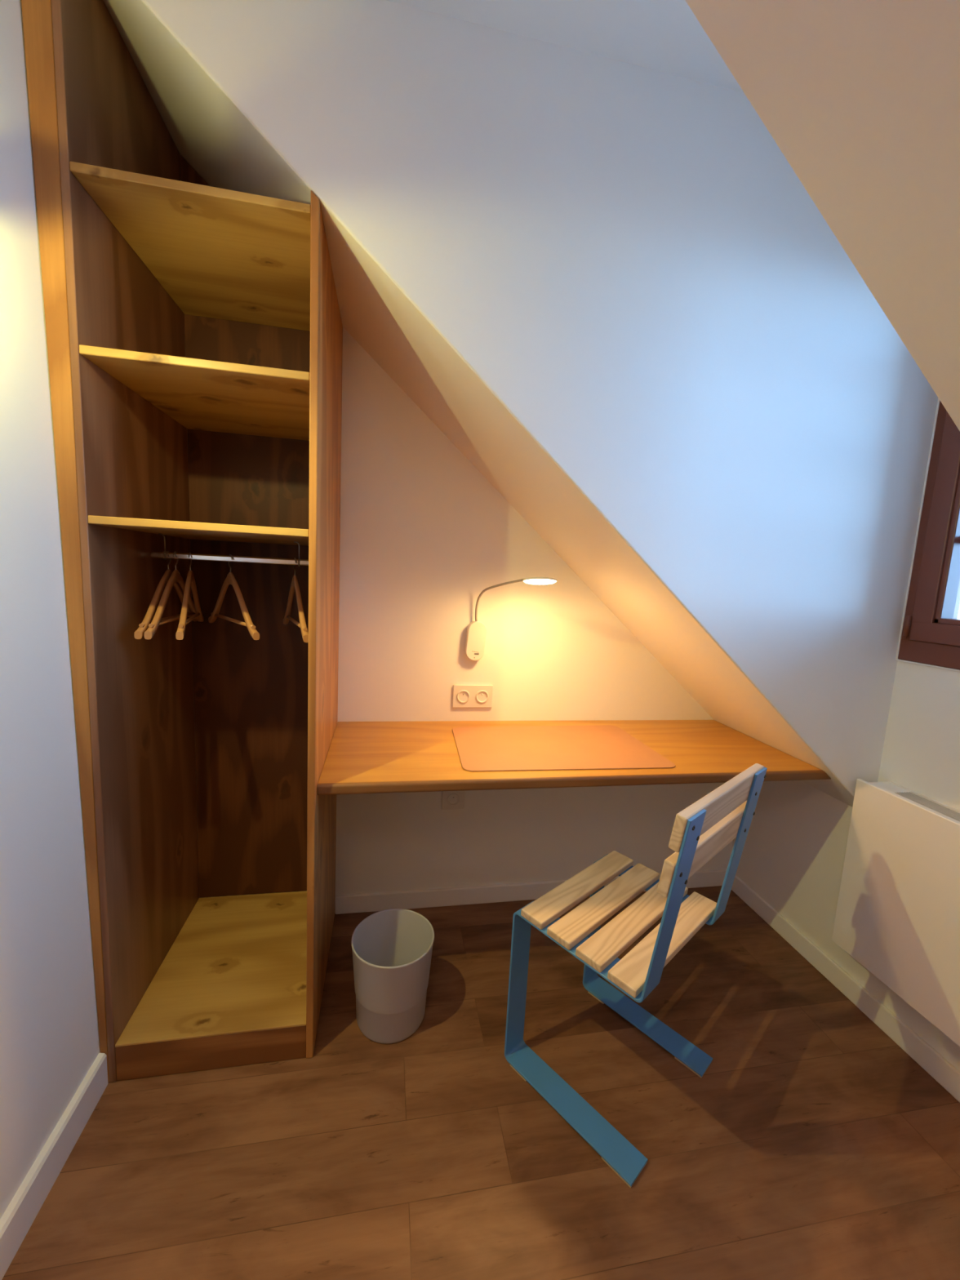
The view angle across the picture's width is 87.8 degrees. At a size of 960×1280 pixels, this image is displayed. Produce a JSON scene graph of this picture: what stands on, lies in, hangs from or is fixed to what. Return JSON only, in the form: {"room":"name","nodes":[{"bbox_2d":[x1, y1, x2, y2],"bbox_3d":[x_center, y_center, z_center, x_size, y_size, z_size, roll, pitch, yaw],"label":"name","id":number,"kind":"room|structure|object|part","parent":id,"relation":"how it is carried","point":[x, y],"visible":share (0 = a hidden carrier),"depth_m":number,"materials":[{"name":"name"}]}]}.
{"room":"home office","nodes":[
{"label":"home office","id":0,"kind":"room"},
{"bbox_2d":[0,0,100,1218],"bbox_3d":[-0.709,-0.049,-0.146,0.140,2.635,3.569,1,8,-11],"label":"wall","id":1,"kind":"structure","parent":0,"point":[50,1039],"depth_m":0.96,"materials":[{"name":"white paint"}]},
{"bbox_2d":[0,1053,107,1279],"bbox_3d":[-0.647,1.253,-0.243,0.016,0.088,2.998,1,8,-11],"label":"baseboard","id":2,"kind":"structure","parent":1,"relation":"attached to","point":[20,1215],"depth_m":1.01,"materials":[{"name":"white paint"}]},
{"bbox_2d":[180,175,733,912],"bbox_3d":[0.082,-0.249,1.856,2.646,2.585,0.100,1,8,-11],"label":"wall","id":3,"kind":"structure","parent":0,"point":[424,532],"depth_m":1.84,"materials":[{"name":"white paint"}]},
{"bbox_2d":[441,791,464,809],"bbox_3d":[-0.101,0.601,1.885,0.085,0.080,0.013,1,8,-11],"label":"socket","id":4,"kind":"object","parent":3,"relation":"attached to","point":[450,799],"visible":0.95,"depth_m":1.88,"materials":[{"name":"white plastic"}]},
{"bbox_2d":[452,684,493,707],"bbox_3d":[-0.026,0.208,1.843,0.148,0.085,0.013,1,8,-11],"label":"double socket","id":5,"kind":"object","parent":3,"relation":"attached to","point":[464,695],"visible":1,"depth_m":1.84,"materials":[{"name":"white plastic"}]},
{"bbox_2d":[464,577,557,660],"bbox_3d":[0.099,-0.062,1.692,0.109,0.312,0.364,-4,10,-40],"label":"wall lamp","id":6,"kind":"object","parent":3,"relation":"attached to","point":[476,635],"visible":1,"depth_m":1.79,"materials":[{"name":"white plastic"}]},
{"bbox_3d":[0.189,-0.184,1.578,0.100,0.019,0.099,1,8,-11],"label":"light panel","id":7,"kind":"part","parent":6,"relation":"part of","materials":[{"name":"white plastic"}]},
{"bbox_2d":[335,869,726,914],"bbox_3d":[0.265,1.008,2.012,1.638,0.072,0.012,1,8,-11],"label":"baseboard","id":8,"kind":"structure","parent":3,"relation":"attached to","point":[416,899],"depth_m":1.94,"materials":[{"name":"white paint"}]},
{"bbox_2d":[317,720,831,795],"bbox_3d":[0.291,0.361,1.656,1.524,0.030,0.534,1,8,-11],"label":"desk","id":9,"kind":"object","parent":3,"relation":"attached to","point":[421,756],"visible":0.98,"depth_m":1.51,"materials":[{"name":"brown wood"}]},
{"bbox_2d":[452,724,675,771],"bbox_3d":[0.239,0.344,1.632,0.650,0.003,0.412,1,8,-11],"label":"desk mat","id":10,"kind":"object","parent":9,"relation":"on","point":[534,748],"visible":1,"depth_m":1.59,"materials":[{"name":"beige leather"}]},
{"bbox_2d":[103,0,836,799],"bbox_3d":[0.072,-0.585,1.524,2.306,2.133,0.449,1,8,-11],"label":"ceiling","id":11,"kind":"structure","parent":0,"point":[197,133],"depth_m":1.46,"materials":[{"name":"white paint"}]},
{"bbox_2d":[1,885,959,1279],"bbox_3d":[0.345,1.334,0.246,2.646,0.100,3.769,1,8,-11],"label":"floor","id":12,"kind":"structure","parent":0,"point":[811,1144],"depth_m":1.13,"materials":[{"name":"brown wood"}]},
{"bbox_2d":[21,0,342,1082],"bbox_3d":[-0.689,-0.188,1.377,0.532,2.510,0.570,1,8,-11],"label":"wardrobe","id":13,"kind":"object","parent":12,"relation":"on","point":[137,260],"visible":0.97,"depth_m":1.29,"materials":[{"name":"brown wood"}]},
{"bbox_3d":[-0.892,-0.170,1.339,0.016,2.464,0.562,1,8,-11],"label":"panel","id":14,"kind":"part","parent":13,"relation":"part of","materials":[{"name":"brown wood"}]},
{"bbox_2d":[133,551,196,639],"bbox_3d":[-0.842,-0.134,1.352,0.017,0.211,0.400,1,8,-13],"label":"clothes hanger","id":15,"kind":"object","parent":13,"relation":"hanging from","point":[139,633],"visible":0.77,"depth_m":1.27,"materials":[{"name":"brown wood"}]},
{"bbox_2d":[144,551,198,639],"bbox_3d":[-0.825,-0.134,1.356,0.017,0.211,0.400,1,8,-14],"label":"clothes hanger","id":16,"kind":"object","parent":13,"relation":"hanging from","point":[175,576],"visible":0.85,"depth_m":1.28,"materials":[{"name":"brown wood"}]},
{"bbox_2d":[175,552,204,639],"bbox_3d":[-0.789,-0.133,1.362,0.017,0.211,0.400,0,8,-23],"label":"clothes hanger","id":17,"kind":"object","parent":13,"relation":"hanging from","point":[190,581],"visible":0.99,"depth_m":1.31,"materials":[{"name":"brown wood"}]},
{"bbox_2d":[69,160,310,331],"bbox_3d":[-0.625,-0.950,1.278,0.446,0.017,0.561,1,8,-11],"label":"shelf","id":18,"kind":"object","parent":13,"relation":"attached to","point":[220,256],"depth_m":1.16,"materials":[{"name":"brown wood"}]},
{"bbox_2d":[79,344,309,440],"bbox_3d":[-0.642,-0.621,1.322,0.446,0.017,0.561,1,8,-11],"label":"shelf","id":19,"kind":"object","parent":13,"relation":"attached to","point":[198,397],"depth_m":1.20,"materials":[{"name":"brown wood"}]},
{"bbox_2d":[88,515,308,546],"bbox_3d":[-0.659,-0.287,1.366,0.446,0.017,0.561,1,8,-11],"label":"shelf","id":20,"kind":"object","parent":13,"relation":"attached to","point":[186,532],"depth_m":1.14,"materials":[{"name":"brown wood"}]},
{"bbox_3d":[-0.662,-0.222,1.373,0.444,0.017,0.011,1,8,-11],"label":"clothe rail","id":21,"kind":"part","parent":13,"relation":"part of","materials":[{"name":"silver metal"}]},
{"bbox_2d":[208,554,259,639],"bbox_3d":[-0.690,-0.130,1.381,0.016,0.211,0.400,-4,10,-42],"label":"clothes hanger","id":22,"kind":"object","parent":13,"relation":"hanging from","point":[230,580],"visible":1,"depth_m":1.35,"materials":[{"name":"brown wood"}]},
{"bbox_3d":[-0.714,-0.247,1.653,0.446,2.348,0.007,1,8,-11],"label":"panel","id":23,"kind":"part","parent":13,"relation":"part of","materials":[{"name":"brown wood"}]},
{"bbox_2d":[283,557,308,642],"bbox_3d":[-0.524,-0.126,1.413,0.016,0.211,0.400,-1,9,-28],"label":"clothes hanger","id":24,"kind":"object","parent":13,"relation":"hanging from","point":[295,586],"visible":0.98,"depth_m":1.36,"materials":[{"name":"brown wood"}]},
{"bbox_3d":[-0.448,0.041,1.454,0.018,2.059,0.570,1,8,-11],"label":"panel","id":25,"kind":"part","parent":13,"relation":"part of","materials":[{"name":"brown wood"}]},
{"bbox_2d":[351,908,434,1044],"bbox_3d":[-0.253,0.967,1.440,0.233,0.251,0.233,1,8,-11],"label":"waste bin","id":26,"kind":"object","parent":12,"relation":"on","point":[392,948],"visible":1,"depth_m":1.38,"materials":[{"name":"grey plastic"}]},
{"bbox_2d":[504,763,767,1188],"bbox_3d":[0.384,0.716,1.279,0.437,0.854,0.416,-4,10,-43],"label":"chair","id":27,"kind":"object","parent":12,"relation":"on","point":[704,828],"visible":1,"depth_m":1.23,"materials":[{"name":"blue paint"}]},
{"bbox_3d":[0.254,0.726,1.156,0.072,0.845,0.416,-4,10,-43],"label":"frame","id":28,"kind":"part","parent":27,"relation":"part of","materials":[{"name":"blue paint"}]},
{"bbox_3d":[0.514,0.706,1.402,0.072,0.845,0.416,-4,10,-43],"label":"frame","id":29,"kind":"part","parent":27,"relation":"part of","materials":[{"name":"blue paint"}]},
{"bbox_2d":[112,0,937,806],"bbox_3d":[0.123,-0.546,1.247,2.306,2.133,0.120,1,8,-11],"label":"wall","id":30,"kind":"structure","parent":0,"point":[622,264],"depth_m":1.20,"materials":[{"name":"white paint"}]},
{"bbox_2d":[386,0,743,93],"bbox_3d":[0.473,-1.167,-0.379,2.536,0.160,3.000,1,8,-11],"label":"ceiling","id":31,"kind":"structure","parent":0,"point":[664,36],"depth_m":1.05,"materials":[{"name":"white paint"}]},
{"bbox_2d":[684,0,959,431],"bbox_3d":[0.574,-0.123,-0.623,2.095,1.833,2.199,1,8,-11],"label":"ceiling","id":32,"kind":"structure","parent":0,"point":[860,99],"depth_m":0.37,"materials":[{"name":"white paint"}]},
{"bbox_2d":[730,660,959,1071],"bbox_3d":[1.535,0.059,0.286,0.140,2.535,3.569,1,8,-11],"label":"wall","id":33,"kind":"structure","parent":0,"point":[793,856],"depth_m":1.64,"materials":[{"name":"white paint"}]},
{"bbox_2d":[731,875,959,1102],"bbox_3d":[1.398,1.276,0.433,0.012,0.072,3.569,1,8,-11],"label":"baseboard","id":34,"kind":"structure","parent":33,"relation":"attached to","point":[940,1068],"depth_m":1.55,"materials":[{"name":"white paint"}]},
{"bbox_2d":[831,778,959,1046],"bbox_3d":[1.224,0.727,1.182,0.098,0.530,0.722,1,8,-11],"label":"radiator","id":35,"kind":"object","parent":33,"relation":"attached to","point":[897,915],"visible":1,"depth_m":1.34,"materials":[{"name":"white metal"}]},
{"bbox_3d":[1.232,0.722,1.180,0.084,0.512,0.688,1,8,-11],"label":"casing","id":36,"kind":"part","parent":35,"relation":"part of","materials":[{"name":"white metal"}]},
{"bbox_2d":[894,791,959,822],"bbox_3d":[1.247,0.472,1.148,0.062,0.005,0.547,1,8,-11],"label":"grille","id":37,"kind":"object","parent":35,"relation":"attached to","point":[948,811],"depth_m":1.34,"materials":[{"name":"grey metal"}]},
{"bbox_2d":[895,397,959,671],"bbox_3d":[1.360,-0.448,1.019,0.106,1.140,0.798,1,8,-11],"label":"window","id":38,"kind":"structure","parent":33,"relation":"in","point":[930,633],"depth_m":1.36,"materials":[{"name":"red paint"}]},
{"bbox_3d":[1.353,-0.452,1.017,0.070,1.014,0.727,1,8,-11],"label":"sash","id":39,"kind":"part","parent":38,"relation":"part of","materials":[{"name":"red paint"}]}
]}

